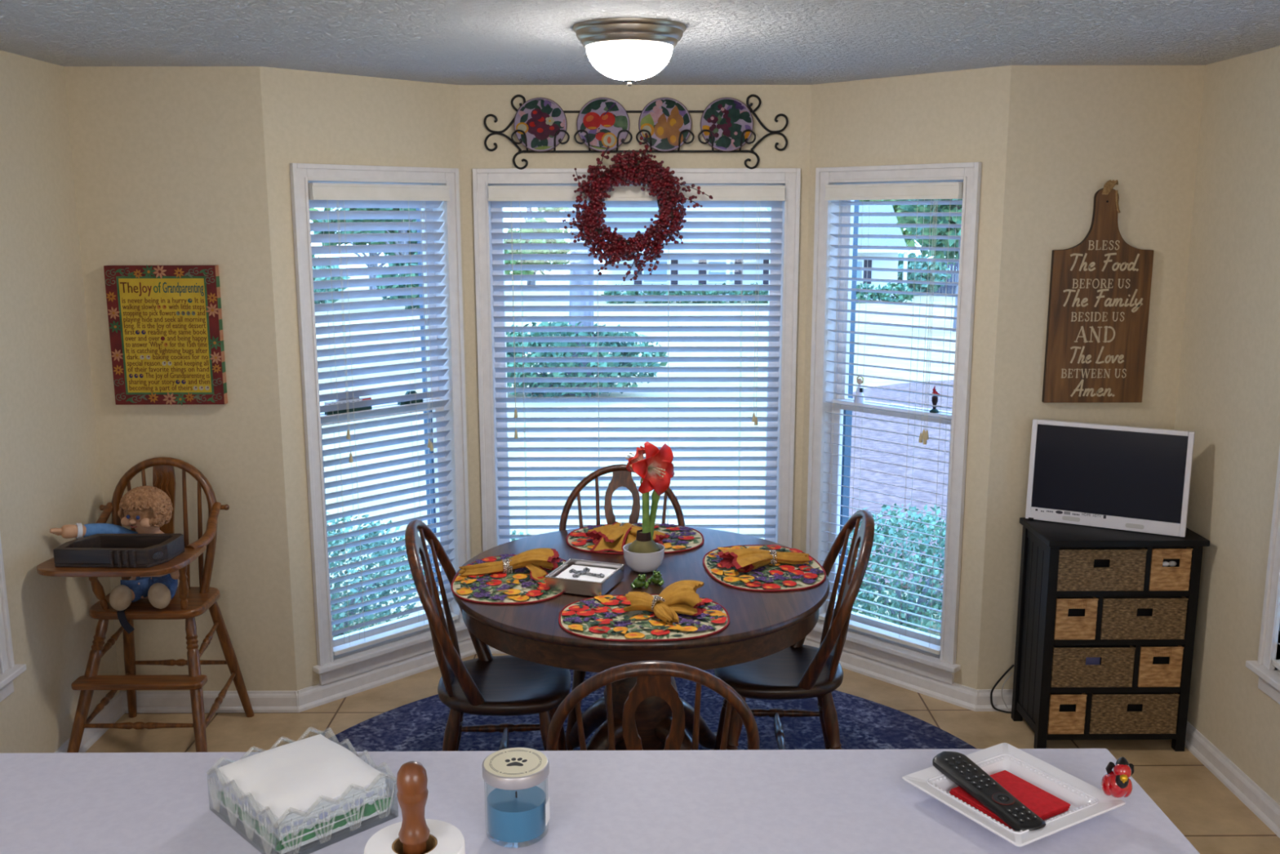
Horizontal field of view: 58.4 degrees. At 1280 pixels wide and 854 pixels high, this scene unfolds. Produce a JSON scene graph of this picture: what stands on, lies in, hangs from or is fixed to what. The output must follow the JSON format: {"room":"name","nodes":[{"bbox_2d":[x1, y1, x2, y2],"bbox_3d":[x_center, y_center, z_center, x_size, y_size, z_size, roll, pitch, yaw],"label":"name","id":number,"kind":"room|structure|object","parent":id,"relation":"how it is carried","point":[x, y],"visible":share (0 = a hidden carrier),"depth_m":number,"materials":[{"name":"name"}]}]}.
{"room":"dining room","nodes":[
{"label":"dining room","id":0,"kind":"room"},
{"bbox_2d":[0,50,119,752],"bbox_3d":[-2.090,0.516,1.138,0.130,2.460,6.676,0,11,0],"label":"wall","id":1,"kind":"structure","parent":0,"point":[50,469],"depth_m":3.91,"materials":[{"name":"beige paint"}]},
{"bbox_2d":[0,533,26,702],"bbox_3d":[-2.093,0.115,3.034,0.210,1.700,1.094,0,11,0],"label":"window","id":2,"kind":"structure","parent":1,"relation":"in","point":[9,670],"depth_m":3.64,"materials":[{"name":"white paint"}]},
{"bbox_2d":[53,690,124,752],"bbox_3d":[-2.013,1.667,1.338,0.022,0.082,6.446,0,11,0],"label":"baseboard","id":3,"kind":"structure","parent":1,"relation":"attached to","point":[112,712],"depth_m":4.31,"materials":[{"name":"white paint"}]},
{"bbox_2d":[63,66,297,690],"bbox_3d":[-1.763,-0.084,4.357,0.825,2.460,0.132,0,11,0],"label":"wall","id":4,"kind":"structure","parent":0,"point":[169,167],"depth_m":4.22,"materials":[{"name":"beige paint"}]},
{"bbox_2d":[103,264,227,404],"bbox_3d":[-1.746,-0.338,4.226,0.412,0.520,0.036,0,11,0],"label":"framed wall sign","id":5,"kind":"object","parent":4,"relation":"attached to","point":[166,325],"visible":1,"depth_m":4.21,"materials":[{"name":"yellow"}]},
{"bbox_2d":[120,690,299,712],"bbox_3d":[-1.692,1.079,4.497,0.704,0.082,0.024,0,11,0],"label":"baseboard","id":6,"kind":"structure","parent":4,"relation":"attached to","point":[147,701],"depth_m":4.50,"materials":[{"name":"white paint"}]},
{"bbox_2d":[259,66,472,690],"bbox_3d":[-1.069,-0.141,4.660,0.923,2.460,0.130,-10,15,-44],"label":"wall","id":7,"kind":"structure","parent":0,"point":[309,117],"depth_m":4.36,"materials":[{"name":"beige paint"}]},
{"bbox_2d":[289,163,470,684],"bbox_3d":[-1.060,-0.025,4.676,0.787,2.029,0.210,-10,15,-44],"label":"window","id":8,"kind":"structure","parent":7,"relation":"in","point":[330,668],"depth_m":4.69,"materials":[{"name":"white paint"}]},
{"bbox_2d":[324,390,372,415],"bbox_3d":[-1.165,-0.103,4.568,0.200,0.086,0.023,-10,15,-44],"label":"model","id":9,"kind":"object","parent":8,"relation":"on","point":[357,398],"visible":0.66,"depth_m":4.56},
{"bbox_2d":[307,182,458,655],"bbox_3d":[-1.018,-0.035,4.632,0.613,1.853,0.085,-10,15,-44],"label":"window blind","id":10,"kind":"object","parent":8,"relation":"attached to","point":[321,195],"visible":0.94,"depth_m":4.60,"materials":[{"name":"beige plastic"}]},
{"bbox_2d":[294,637,476,712],"bbox_3d":[-1.038,1.023,4.797,0.872,0.082,0.022,-10,15,-44],"label":"baseboard","id":11,"kind":"structure","parent":7,"relation":"attached to","point":[309,697],"depth_m":4.72,"materials":[{"name":"white paint"}]},
{"bbox_2d":[458,84,811,557],"bbox_3d":[-0.018,-0.199,4.961,1.562,2.460,0.131,0,11,0],"label":"wall","id":12,"kind":"structure","parent":0,"point":[476,102],"depth_m":4.72,"materials":[{"name":"beige paint"}]},
{"bbox_2d":[483,94,788,169],"bbox_3d":[-0.016,-1.204,4.675,1.246,0.299,0.064,0,11,0],"label":"plate rack","id":13,"kind":"object","parent":12,"relation":"attached to","point":[493,132],"visible":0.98,"depth_m":4.67,"materials":[{"name":"black metal"}]},
{"bbox_2d":[513,97,567,151],"bbox_3d":[-0.405,-1.229,4.655,0.217,0.216,0.027,-1,11,-3],"label":"decorative plate","id":14,"kind":"object","parent":13,"relation":"on","point":[540,118],"visible":1,"depth_m":4.65,"materials":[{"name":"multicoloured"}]},
{"bbox_2d":[576,97,630,151],"bbox_3d":[-0.150,-1.229,4.657,0.217,0.216,0.026,0,11,1],"label":"decorative plate","id":15,"kind":"object","parent":13,"relation":"on","point":[602,118],"visible":0.98,"depth_m":4.65,"materials":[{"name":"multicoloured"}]},
{"bbox_2d":[562,133,712,281],"bbox_3d":[-0.010,-0.884,4.627,0.610,0.592,0.140,0,11,0],"label":"wreath","id":16,"kind":"object","parent":13,"relation":"hanging from","point":[590,220],"visible":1,"depth_m":4.61,"materials":[{"name":"red plant"}]},
{"bbox_2d":[638,97,691,151],"bbox_3d":[0.102,-1.230,4.658,0.217,0.216,0.028,-1,11,-3],"label":"decorative plate","id":17,"kind":"object","parent":13,"relation":"on","point":[664,118],"visible":0.98,"depth_m":4.65,"materials":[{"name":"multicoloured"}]},
{"bbox_2d":[700,97,753,151],"bbox_3d":[0.354,-1.231,4.660,0.217,0.216,0.027,-1,11,-3],"label":"decorative plate","id":18,"kind":"object","parent":13,"relation":"on","point":[726,118],"visible":1,"depth_m":4.66,"materials":[{"name":"purple"}]},
{"bbox_2d":[472,168,800,551],"bbox_3d":[-0.013,-0.081,4.973,1.396,2.029,0.210,0,11,0],"label":"window","id":19,"kind":"structure","parent":12,"relation":"in","point":[482,178],"depth_m":4.86,"materials":[{"name":"white paint"}]},
{"bbox_2d":[488,185,785,545],"bbox_3d":[-0.012,-0.088,4.912,1.222,1.853,0.087,0,11,0],"label":"window blind","id":20,"kind":"object","parent":19,"relation":"attached to","point":[548,196],"visible":0.85,"depth_m":4.87,"materials":[{"name":"beige plastic"}]},
{"bbox_2d":[0,0,1279,84],"bbox_3d":[0.001,-0.801,1.199,4.320,0.100,7.250,0,11,0],"label":"ceiling","id":21,"kind":"structure","parent":0,"point":[444,42],"depth_m":3.37,"materials":[{"name":"white paint"}]},
{"bbox_2d":[572,17,685,86],"bbox_3d":[-0.030,-1.048,3.243,0.320,0.161,0.320,0,11,0],"label":"ceiling lamp","id":22,"kind":"object","parent":21,"relation":"attached to","point":[628,50],"visible":1,"depth_m":3.14,"materials":[{"name":"white glass"}]},
{"bbox_2d":[84,653,1279,853],"bbox_3d":[0.005,1.696,1.663,4.320,0.100,7.250,0,11,0],"label":"floor","id":23,"kind":"structure","parent":0,"point":[1210,815],"depth_m":4.27,"materials":[{"name":"beige tile"}]},
{"bbox_2d":[36,456,253,752],"bbox_3d":[-1.754,0.668,4.085,0.509,1.054,0.610,0,11,0],"label":"high chair","id":24,"kind":"object","parent":23,"relation":"on","point":[188,602],"visible":0.81,"depth_m":4.06,"materials":[{"name":"brown wood"}]},
{"bbox_2d":[49,485,179,610],"bbox_3d":[-1.836,0.425,4.065,0.392,0.414,0.258,-1,11,-7],"label":"doll","id":25,"kind":"object","parent":24,"relation":"on","point":[146,508],"visible":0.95,"depth_m":4.03,"materials":[{"name":"fabric"}]},
{"bbox_2d":[53,533,184,568],"bbox_3d":[-1.753,0.417,3.861,0.363,0.062,0.210,0,11,0],"label":"tray","id":26,"kind":"object","parent":24,"relation":"on","point":[131,550],"visible":1,"depth_m":3.78,"materials":[{"name":"black plastic"}]},
{"bbox_2d":[36,545,206,577],"bbox_3d":[-1.767,0.451,3.905,0.481,0.020,0.335,0,11,0],"label":"tray","id":27,"kind":"object","parent":24,"relation":"on","point":[47,568],"depth_m":3.76,"materials":[{"name":"brown wood"}]},
{"bbox_2d":[116,607,134,633],"bbox_3d":[-1.812,0.680,4.022,0.046,0.073,0.089,-7,13,-34],"label":"strap","id":28,"kind":"object","parent":24,"relation":"attached to","point":[123,621],"visible":0.91,"depth_m":4.00,"materials":[{"name":"black"}]},
{"bbox_2d":[0,747,1199,853],"bbox_3d":[-0.631,1.136,1.482,2.786,1.070,0.947,0,11,0],"label":"countertop","id":29,"kind":"structure","parent":23,"relation":"on","point":[716,801],"depth_m":1.67,"materials":[{"name":"white paint"}]},
{"bbox_2d":[208,728,396,815],"bbox_3d":[-0.487,0.521,1.650,0.191,0.076,0.215,-10,15,-43],"label":"dish","id":30,"kind":"object","parent":29,"relation":"on","point":[310,728],"visible":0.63,"depth_m":1.62,"materials":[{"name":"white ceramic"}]},
{"bbox_2d":[216,733,391,853],"bbox_3d":[-0.489,0.517,1.649,0.181,0.067,0.204,-10,15,-43],"label":"paper napkins","id":31,"kind":"object","parent":30,"relation":"in","point":[295,775],"visible":1,"depth_m":1.61,"materials":[{"name":"white paper"}]},
{"bbox_2d":[396,760,430,853],"bbox_3d":[-0.211,0.484,1.091,0.156,0.353,0.156,0,11,0],"label":"towel holder","id":32,"kind":"object","parent":29,"relation":"on","point":[411,776],"visible":1,"depth_m":1.06,"materials":[{"name":"brown wood"}]},
{"bbox_2d":[364,818,465,853],"bbox_3d":[-0.211,0.517,1.097,0.093,0.256,0.093,0,11,0],"label":"paper towel roll","id":33,"kind":"object","parent":32,"relation":"on","point":[444,837],"visible":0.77,"depth_m":1.08,"materials":[{"name":"paper"}]},
{"bbox_2d":[481,746,550,847],"bbox_3d":[-0.172,0.516,1.594,0.092,0.106,0.092,0,11,0],"label":"candle jar","id":34,"kind":"object","parent":29,"relation":"on","point":[517,810],"visible":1,"depth_m":1.57,"materials":[{"name":"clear glass"}]},
{"bbox_2d":[489,750,542,773],"bbox_3d":[-0.172,0.464,1.584,0.072,0.001,0.072,0,11,0],"label":"print","id":35,"kind":"object","parent":34,"relation":"on","point":[514,763],"depth_m":1.58},
{"bbox_2d":[902,742,1125,846],"bbox_3d":[0.542,0.541,1.671,0.224,0.027,0.224,-6,12,-30],"label":"tray","id":36,"kind":"object","parent":29,"relation":"on","point":[1087,802],"visible":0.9,"depth_m":1.68,"materials":[{"name":"white ceramic"}]},
{"bbox_2d":[949,769,1071,830],"bbox_3d":[0.538,0.544,1.671,0.118,0.010,0.124,-6,12,-30],"label":"napkin","id":37,"kind":"object","parent":36,"relation":"in","point":[1046,805],"visible":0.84,"depth_m":1.67,"materials":[{"name":"fabric"}]},
{"bbox_2d":[932,751,1045,831],"bbox_3d":[0.503,0.531,1.663,0.059,0.028,0.217,-4,11,-19],"label":"remote control","id":38,"kind":"object","parent":37,"relation":"on","point":[957,766],"visible":0.99,"depth_m":1.66,"materials":[{"name":"black plastic"}]},
{"bbox_2d":[1101,756,1133,797],"bbox_3d":[0.683,0.499,1.634,0.039,0.061,0.042,-8,13,-37],"label":"bird ornament","id":39,"kind":"object","parent":29,"relation":"on","point":[1117,782],"visible":1,"depth_m":1.62,"materials":[{"name":"red ceramic"}]},
{"bbox_2d":[328,668,976,751],"bbox_3d":[0.012,1.278,3.620,2.684,0.006,2.684,0,11,0],"label":"round rug","id":40,"kind":"object","parent":23,"relation":"on","point":[420,725],"visible":0.1,"depth_m":4.34,"materials":[{"name":"blue carpet"}]},
{"bbox_2d":[404,519,570,751],"bbox_3d":[-0.475,0.771,3.672,0.510,0.970,0.487,-1,11,-3],"label":"dining chair","id":41,"kind":"object","parent":40,"relation":"on","point":[486,684],"visible":0.7,"depth_m":3.61,"materials":[{"name":"brown wood"}]},
{"bbox_2d":[559,464,684,750],"bbox_3d":[-0.068,0.662,4.253,0.487,0.970,0.510,0,11,0],"label":"dining chair","id":42,"kind":"object","parent":40,"relation":"on","point":[621,477],"visible":0.22,"depth_m":4.38,"materials":[{"name":"brown wood"}]},
{"bbox_2d":[452,526,829,750],"bbox_3d":[0.003,0.851,3.828,1.226,0.749,1.226,4,11,23],"label":"dining table","id":43,"kind":"object","parent":40,"relation":"on","point":[762,624],"visible":0.41,"depth_m":3.46,"materials":[{"name":"brown wood"}]},
{"bbox_2d":[450,553,566,604],"bbox_3d":[-0.407,0.485,3.709,0.394,0.014,0.504,0,11,3],"label":"placemat","id":44,"kind":"object","parent":43,"relation":"on","point":[518,587],"visible":0.68,"depth_m":3.60,"materials":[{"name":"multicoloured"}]},
{"bbox_2d":[458,547,560,580],"bbox_3d":[-0.423,0.445,3.762,0.321,0.076,0.194,2,11,11],"label":"rolled napkin","id":45,"kind":"object","parent":44,"relation":"on","point":[535,559],"visible":1,"depth_m":3.73,"materials":[{"name":"yellow fabric"}]},
{"bbox_2d":[544,558,624,595],"bbox_3d":[-0.173,0.476,3.634,0.193,0.047,0.202,4,11,19],"label":"box","id":46,"kind":"object","parent":43,"relation":"on","point":[553,583],"visible":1,"depth_m":3.57,"materials":[{"name":"silver metal"}]},
{"bbox_2d":[555,564,615,582],"bbox_3d":[-0.173,0.483,3.636,0.164,0.027,0.172,4,11,20],"label":"napkin stack","id":47,"kind":"object","parent":46,"relation":"in","point":[566,574],"visible":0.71,"depth_m":3.65,"materials":[{"name":"white paper"}]},
{"bbox_2d":[566,522,704,554],"bbox_3d":[-0.018,0.401,4.161,0.503,0.014,0.394,0,11,-1],"label":"placemat","id":48,"kind":"object","parent":43,"relation":"on","point":[682,538],"visible":0.49,"depth_m":4.14,"materials":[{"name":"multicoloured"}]},
{"bbox_2d":[586,521,670,551],"bbox_3d":[-0.060,0.390,4.045,0.276,0.066,0.215,5,12,25],"label":"rolled napkin","id":49,"kind":"object","parent":48,"relation":"on","point":[613,537],"visible":0.82,"depth_m":4.05,"materials":[{"name":"yellow fabric"}]},
{"bbox_2d":[630,573,648,589],"bbox_3d":[-0.002,0.485,3.619,0.060,0.048,0.037,-2,11,-12],"label":"frog figurine","id":50,"kind":"object","parent":43,"relation":"on","point":[638,582],"visible":1,"depth_m":3.61,"materials":[{"name":"green ceramic"}]},
{"bbox_2d":[622,542,664,573],"bbox_3d":[0.013,0.436,3.792,0.138,0.078,0.138,0,11,0],"label":"flower pot","id":51,"kind":"object","parent":43,"relation":"on","point":[637,562],"visible":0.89,"depth_m":3.74,"materials":[{"name":"white ceramic"}]},
{"bbox_2d":[626,441,674,553],"bbox_3d":[0.034,0.235,3.735,0.161,0.392,0.155,0,11,0],"label":"amaryllis","id":52,"kind":"object","parent":51,"relation":"on","point":[655,471],"visible":0.99,"depth_m":3.72,"materials":[{"name":"red plant"}]},
{"bbox_2d":[558,594,729,641],"bbox_3d":[0.012,0.551,3.352,0.503,0.014,0.394,0,11,-1],"label":"placemat","id":53,"kind":"object","parent":43,"relation":"on","point":[602,617],"visible":0.77,"depth_m":3.29,"materials":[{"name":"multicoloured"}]},
{"bbox_2d":[623,579,704,625],"bbox_3d":[0.072,0.510,3.347,0.240,0.083,0.207,0,11,0],"label":"rolled napkin","id":54,"kind":"object","parent":53,"relation":"on","point":[680,597],"visible":1,"depth_m":3.34,"materials":[{"name":"yellow fabric"}]},
{"bbox_2d":[702,544,826,591],"bbox_3d":[0.412,0.463,3.824,0.394,0.014,0.503,-1,11,-7],"label":"placemat","id":55,"kind":"object","parent":43,"relation":"on","point":[773,577],"visible":0.66,"depth_m":3.73,"materials":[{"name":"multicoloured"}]},
{"bbox_2d":[717,547,809,573],"bbox_3d":[0.414,0.443,3.783,0.309,0.068,0.182,0,11,0],"label":"rolled napkin","id":56,"kind":"object","parent":55,"relation":"on","point":[748,558],"visible":1,"depth_m":3.80,"materials":[{"name":"yellow fabric"}]},
{"bbox_2d":[546,660,759,750],"bbox_3d":[0.030,0.937,2.777,0.487,0.970,0.510,0,11,0],"label":"dining chair","id":57,"kind":"object","parent":40,"relation":"on","point":[653,677],"visible":0.25,"depth_m":2.49,"materials":[{"name":"brown wood"}]},
{"bbox_2d":[713,509,874,750],"bbox_3d":[0.499,0.748,3.788,0.510,0.970,0.487,0,11,3],"label":"dining chair","id":58,"kind":"object","parent":40,"relation":"on","point":[799,670],"visible":0.83,"depth_m":3.69,"materials":[{"name":"brown wood"}]},
{"bbox_2d":[1011,517,1209,751],"bbox_3d":[1.708,0.761,4.219,0.562,0.800,0.320,0,11,0],"label":"base cabinet","id":59,"kind":"object","parent":23,"relation":"on","point":[1042,540],"visible":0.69,"depth_m":4.11,"materials":[{"name":"black paint"}]},
{"bbox_2d":[1047,693,1087,733],"bbox_3d":[1.542,1.017,4.238,0.131,0.154,0.226,0,11,0],"label":"woven basket","id":60,"kind":"object","parent":59,"relation":"on","point":[1066,715],"visible":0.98,"depth_m":4.13,"materials":[{"name":"wicker"}]},
{"bbox_2d":[1053,596,1098,639],"bbox_3d":[1.549,0.662,4.172,0.146,0.154,0.226,0,11,0],"label":"woven basket","id":61,"kind":"object","parent":59,"relation":"in","point":[1075,618],"visible":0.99,"depth_m":4.07,"materials":[{"name":"wicker"}]},
{"bbox_2d":[1050,644,1135,687],"bbox_3d":[1.622,0.841,4.206,0.292,0.152,0.226,0,11,0],"label":"woven basket","id":62,"kind":"object","parent":59,"relation":"in","point":[1073,666],"visible":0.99,"depth_m":4.10,"materials":[{"name":"brown wicker"}]},
{"bbox_2d":[1057,547,1147,591],"bbox_3d":[1.625,0.484,4.140,0.311,0.154,0.226,0,11,0],"label":"woven basket","id":63,"kind":"object","parent":59,"relation":"on","point":[1080,569],"visible":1,"depth_m":4.04,"materials":[{"name":"brown wicker"}]},
{"bbox_2d":[1025,418,1195,537],"bbox_3d":[1.705,0.173,4.166,0.541,0.374,0.134,6,12,28],"label":"monitor","id":64,"kind":"object","parent":59,"relation":"on","point":[1132,478],"visible":1,"depth_m":4.12,"materials":[{"name":"white plastic"}]},
{"bbox_2d":[1049,686,1180,693],"bbox_3d":[1.708,0.921,4.251,0.470,0.021,0.276,0,11,0],"label":"shelf","id":65,"kind":"object","parent":59,"relation":"attached to","point":[1115,689],"depth_m":4.12,"materials":[{"name":"black paint"}]},
{"bbox_2d":[1053,639,1184,645],"bbox_3d":[1.708,0.744,4.218,0.470,0.021,0.276,0,11,0],"label":"shelf","id":66,"kind":"object","parent":59,"relation":"attached to","point":[1076,642],"depth_m":4.08,"materials":[{"name":"black paint"}]},
{"bbox_2d":[1056,590,1189,596],"bbox_3d":[1.708,0.565,4.185,0.470,0.021,0.276,0,11,0],"label":"shelf","id":67,"kind":"object","parent":59,"relation":"attached to","point":[1145,593],"depth_m":4.05,"materials":[{"name":"black paint"}]},
{"bbox_2d":[1088,692,1179,733],"bbox_3d":[1.785,1.017,4.240,0.312,0.153,0.226,0,11,0],"label":"woven basket","id":68,"kind":"object","parent":59,"relation":"on","point":[1146,713],"visible":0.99,"depth_m":4.13,"materials":[{"name":"brown wicker"}]},
{"bbox_2d":[1100,596,1188,639],"bbox_3d":[1.791,0.662,4.174,0.298,0.154,0.226,0,11,0],"label":"woven basket","id":69,"kind":"object","parent":59,"relation":"in","point":[1122,617],"visible":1,"depth_m":4.07,"materials":[{"name":"brown wicker"}]},
{"bbox_2d":[1137,644,1183,686],"bbox_3d":[1.865,0.839,4.207,0.152,0.154,0.226,0,11,0],"label":"woven basket","id":70,"kind":"object","parent":59,"relation":"in","point":[1159,665],"visible":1,"depth_m":4.10,"materials":[{"name":"wicker"}]},
{"bbox_2d":[1148,547,1192,591],"bbox_3d":[1.870,0.482,4.141,0.140,0.156,0.226,0,11,0],"label":"woven basket","id":71,"kind":"object","parent":59,"relation":"in","point":[1170,568],"visible":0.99,"depth_m":4.04,"materials":[{"name":"wicker"}]},
{"bbox_2d":[800,65,1011,688],"bbox_3d":[1.038,-0.145,4.664,0.933,2.460,0.130,10,15,44],"label":"wall","id":72,"kind":"structure","parent":0,"point":[959,116],"depth_m":4.37,"materials":[{"name":"beige paint"}]},
{"bbox_2d":[803,638,978,711],"bbox_3d":[1.011,1.019,4.801,0.882,0.082,0.022,10,15,44],"label":"baseboard","id":73,"kind":"structure","parent":72,"relation":"attached to","point":[957,694],"depth_m":4.71,"materials":[{"name":"white paint"}]},
{"bbox_2d":[805,162,982,684],"bbox_3d":[1.036,-0.027,4.675,0.774,2.029,0.210,10,15,44],"label":"window","id":74,"kind":"structure","parent":72,"relation":"in","point":[943,666],"depth_m":4.72,"materials":[{"name":"white paint"}]},
{"bbox_2d":[818,182,963,654],"bbox_3d":[0.996,-0.038,4.632,0.600,1.853,0.090,10,15,44],"label":"window blind","id":75,"kind":"object","parent":74,"relation":"attached to","point":[936,190],"visible":0.95,"depth_m":4.57,"materials":[{"name":"beige plastic"}]},
{"bbox_2d":[977,65,1204,688],"bbox_3d":[1.734,-0.090,4.363,0.822,2.460,0.132,0,11,0],"label":"wall","id":76,"kind":"structure","parent":0,"point":[1073,130],"depth_m":4.18,"materials":[{"name":"beige paint"}]},
{"bbox_2d":[974,688,1013,711],"bbox_3d":[1.667,1.073,4.502,0.701,0.082,0.024,0,11,0],"label":"baseboard","id":77,"kind":"structure","parent":76,"relation":"attached to","point":[984,703],"depth_m":4.50,"materials":[{"name":"white paint"}]},
{"bbox_2d":[1041,179,1154,402],"bbox_3d":[1.691,-0.492,4.207,0.368,0.814,0.030,0,11,0],"label":"sign","id":78,"kind":"object","parent":76,"relation":"attached to","point":[1100,291],"visible":1,"depth_m":4.21,"materials":[{"name":"brown wood"}]},
{"bbox_2d":[1173,45,1279,804],"bbox_3d":[2.100,0.506,1.156,0.130,2.460,6.661,0,11,0],"label":"wall","id":79,"kind":"structure","parent":0,"point":[1228,390],"depth_m":3.88,"materials":[{"name":"beige paint"}]},
{"bbox_2d":[1184,720,1279,837],"bbox_3d":[2.026,1.658,1.354,0.022,0.082,6.431,0,11,0],"label":"baseboard","id":80,"kind":"structure","parent":79,"relation":"attached to","point":[1258,801],"depth_m":3.86,"materials":[{"name":"white paint"}]},
{"bbox_2d":[1245,445,1279,703],"bbox_3d":[2.078,0.106,3.049,0.210,1.700,1.094,0,11,0],"label":"window","id":81,"kind":"structure","parent":79,"relation":"in","point":[1268,683],"depth_m":3.63,"materials":[{"name":"white paint"}]},
{"label":"outside","id":82,"kind":"structure","parent":0,"visible":0},
{"bbox_2d":[315,272,955,636],"bbox_3d":[-0.333,-5.824,53.842,140.000,3.795,132.000,0,11,0],"label":"lawn","id":83,"kind":"structure","parent":82,"point":[937,322],"depth_m":14.51,"materials":[{"name":"green plant"}]},
{"bbox_2d":[312,256,346,303],"bbox_3d":[-12.507,-5.242,41.626,3.938,2.316,2.410,0,11,0],"label":"bush","id":84,"kind":"object","parent":83,"relation":"on","point":[327,266],"visible":0.08,"depth_m":41.44,"materials":[{"name":"green plant"}]},
{"bbox_2d":[312,208,415,289],"bbox_3d":[-13.595,-10.391,59.073,6.135,7.351,5.207,0,11,0],"label":"tree","id":85,"kind":"object","parent":83,"relation":"on","point":[317,220],"visible":0.04,"depth_m":58.22,"materials":[{"name":"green plant"}]},
{"bbox_2d":[326,511,424,637],"bbox_3d":[-1.676,0.823,6.245,1.120,0.735,0.730,0,11,0],"label":"shrub","id":86,"kind":"object","parent":83,"relation":"on","point":[340,625],"visible":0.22,"depth_m":6.15,"materials":[{"name":"green plant"}]},
{"bbox_2d":[337,208,417,275],"bbox_3d":[-9.998,-8.800,46.860,5.878,7.887,5.032,-9,13,-38],"label":"tree","id":87,"kind":"object","parent":83,"relation":"on","point":[345,209],"visible":0.06,"depth_m":46.49,"materials":[{"name":"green plant"}]},
{"bbox_2d":[375,253,419,309],"bbox_3d":[-7.756,-5.236,41.660,3.928,2.312,2.366,0,11,0],"label":"bush","id":88,"kind":"object","parent":83,"relation":"on","point":[395,264],"visible":0.11,"depth_m":41.28,"materials":[{"name":"green plant"}]},
{"bbox_2d":[503,207,570,284],"bbox_3d":[-6.499,-12.543,66.754,7.302,9.280,6.167,-5,12,-25],"label":"tree","id":89,"kind":"object","parent":83,"relation":"on","point":[528,209],"visible":0.23,"depth_m":66.19,"materials":[{"name":"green plant"}]},
{"bbox_2d":[568,207,594,395],"bbox_3d":[-0.682,-4.084,16.258,5.714,7.711,4.158,-4,11,-22],"label":"tree","id":90,"kind":"object","parent":83,"relation":"on","point":[571,209],"visible":0.02,"depth_m":16.48,"materials":[{"name":"grey plant"}]},
{"bbox_2d":[506,321,667,397],"bbox_3d":[-1.088,-0.992,16.689,3.082,1.189,1.652,0,11,0],"label":"shrub","id":91,"kind":"object","parent":83,"relation":"on","point":[543,323],"visible":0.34,"depth_m":16.33,"materials":[{"name":"green plant"}]},
{"bbox_2d":[601,204,908,302],"bbox_3d":[4.872,-7.994,51.997,13.200,4.100,7.900,0,11,0],"label":"neighbor house","id":92,"kind":"structure","parent":83,"relation":"on","point":[869,208],"depth_m":49.69,"materials":[{"name":"white"}]},
{"bbox_2d":[634,261,641,284],"bbox_3d":[-0.090,-6.723,49.582,0.340,1.100,0.050,0,11,0],"label":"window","id":93,"kind":"structure","parent":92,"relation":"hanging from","point":[637,282],"depth_m":49.64,"materials":[{"name":"grey"}]},
{"bbox_2d":[671,259,677,284],"bbox_3d":[1.470,-6.727,49.591,0.340,1.100,0.050,0,11,0],"label":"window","id":94,"kind":"structure","parent":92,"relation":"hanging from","point":[673,261],"depth_m":49.58,"materials":[{"name":"grey"}]},
{"bbox_2d":[698,259,706,284],"bbox_3d":[2.710,-6.731,49.599,0.340,1.100,0.050,0,11,0],"label":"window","id":95,"kind":"structure","parent":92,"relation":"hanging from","point":[700,261],"depth_m":49.58,"materials":[{"name":"grey glass"}]},
{"bbox_2d":[734,259,742,284],"bbox_3d":[4.270,-6.735,49.608,0.340,1.100,0.050,0,11,0],"label":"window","id":96,"kind":"structure","parent":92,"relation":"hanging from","point":[736,261],"depth_m":49.58,"materials":[{"name":"grey"}]},
{"bbox_2d":[862,259,871,284],"bbox_3d":[9.870,-6.749,49.641,0.340,1.100,0.050,0,11,0],"label":"shutter","id":97,"kind":"object","parent":92,"relation":"hanging from","point":[864,261],"depth_m":49.61,"materials":[{"name":"grey"}]},
{"bbox_2d":[600,282,913,303],"bbox_3d":[4.885,-5.472,47.227,13.033,1.043,1.182,0,11,0],"label":"hedge","id":98,"kind":"object","parent":83,"relation":"on","point":[882,296],"visible":0.34,"depth_m":47.03,"materials":[{"name":"green plant"}]},
{"bbox_2d":[858,200,915,250],"bbox_3d":[13.041,-11.901,62.870,5.475,9.116,5.813,0,11,0],"label":"tree","id":99,"kind":"object","parent":83,"relation":"on","point":[910,243],"visible":0.04,"depth_m":62.14,"materials":[{"name":"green plant"}]},
{"bbox_2d":[847,502,946,635],"bbox_3d":[1.467,0.795,6.263,1.262,0.772,0.764,0,11,0],"label":"shrub","id":100,"kind":"object","parent":83,"relation":"on","point":[928,518],"visible":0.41,"depth_m":6.12,"materials":[{"name":"green plant"}]},
{"bbox_2d":[848,379,953,587],"bbox_3d":[6.847,0.098,12.855,12.154,0.421,11.846,0,11,0],"label":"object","id":101,"kind":"object","parent":83,"relation":"on","point":[927,464],"visible":0.1,"depth_m":11.30,"materials":[{"name":"soil"}]},
{"bbox_2d":[897,252,951,295],"bbox_3d":[13.304,-7.390,55.725,3.683,2.226,2.485,0,11,0],"label":"bush","id":102,"kind":"object","parent":83,"relation":"on","point":[916,264],"visible":0.45,"depth_m":55.08,"materials":[{"name":"green plant"}]},
{"bbox_2d":[894,199,962,331],"bbox_3d":[8.183,-5.246,29.405,3.949,6.041,4.730,10,14,43],"label":"tree","id":103,"kind":"object","parent":83,"relation":"on","point":[904,208],"visible":0.12,"depth_m":29.61,"materials":[{"name":"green plant"}]},
{"bbox_2d":[908,257,958,293],"bbox_3d":[16.913,-7.556,57.215,7.340,1.790,0.090,0,11,0],"label":"fence","id":104,"kind":"object","parent":83,"relation":"on","point":[953,277],"visible":0.02,"depth_m":57.23,"materials":[{"name":"white wood"}]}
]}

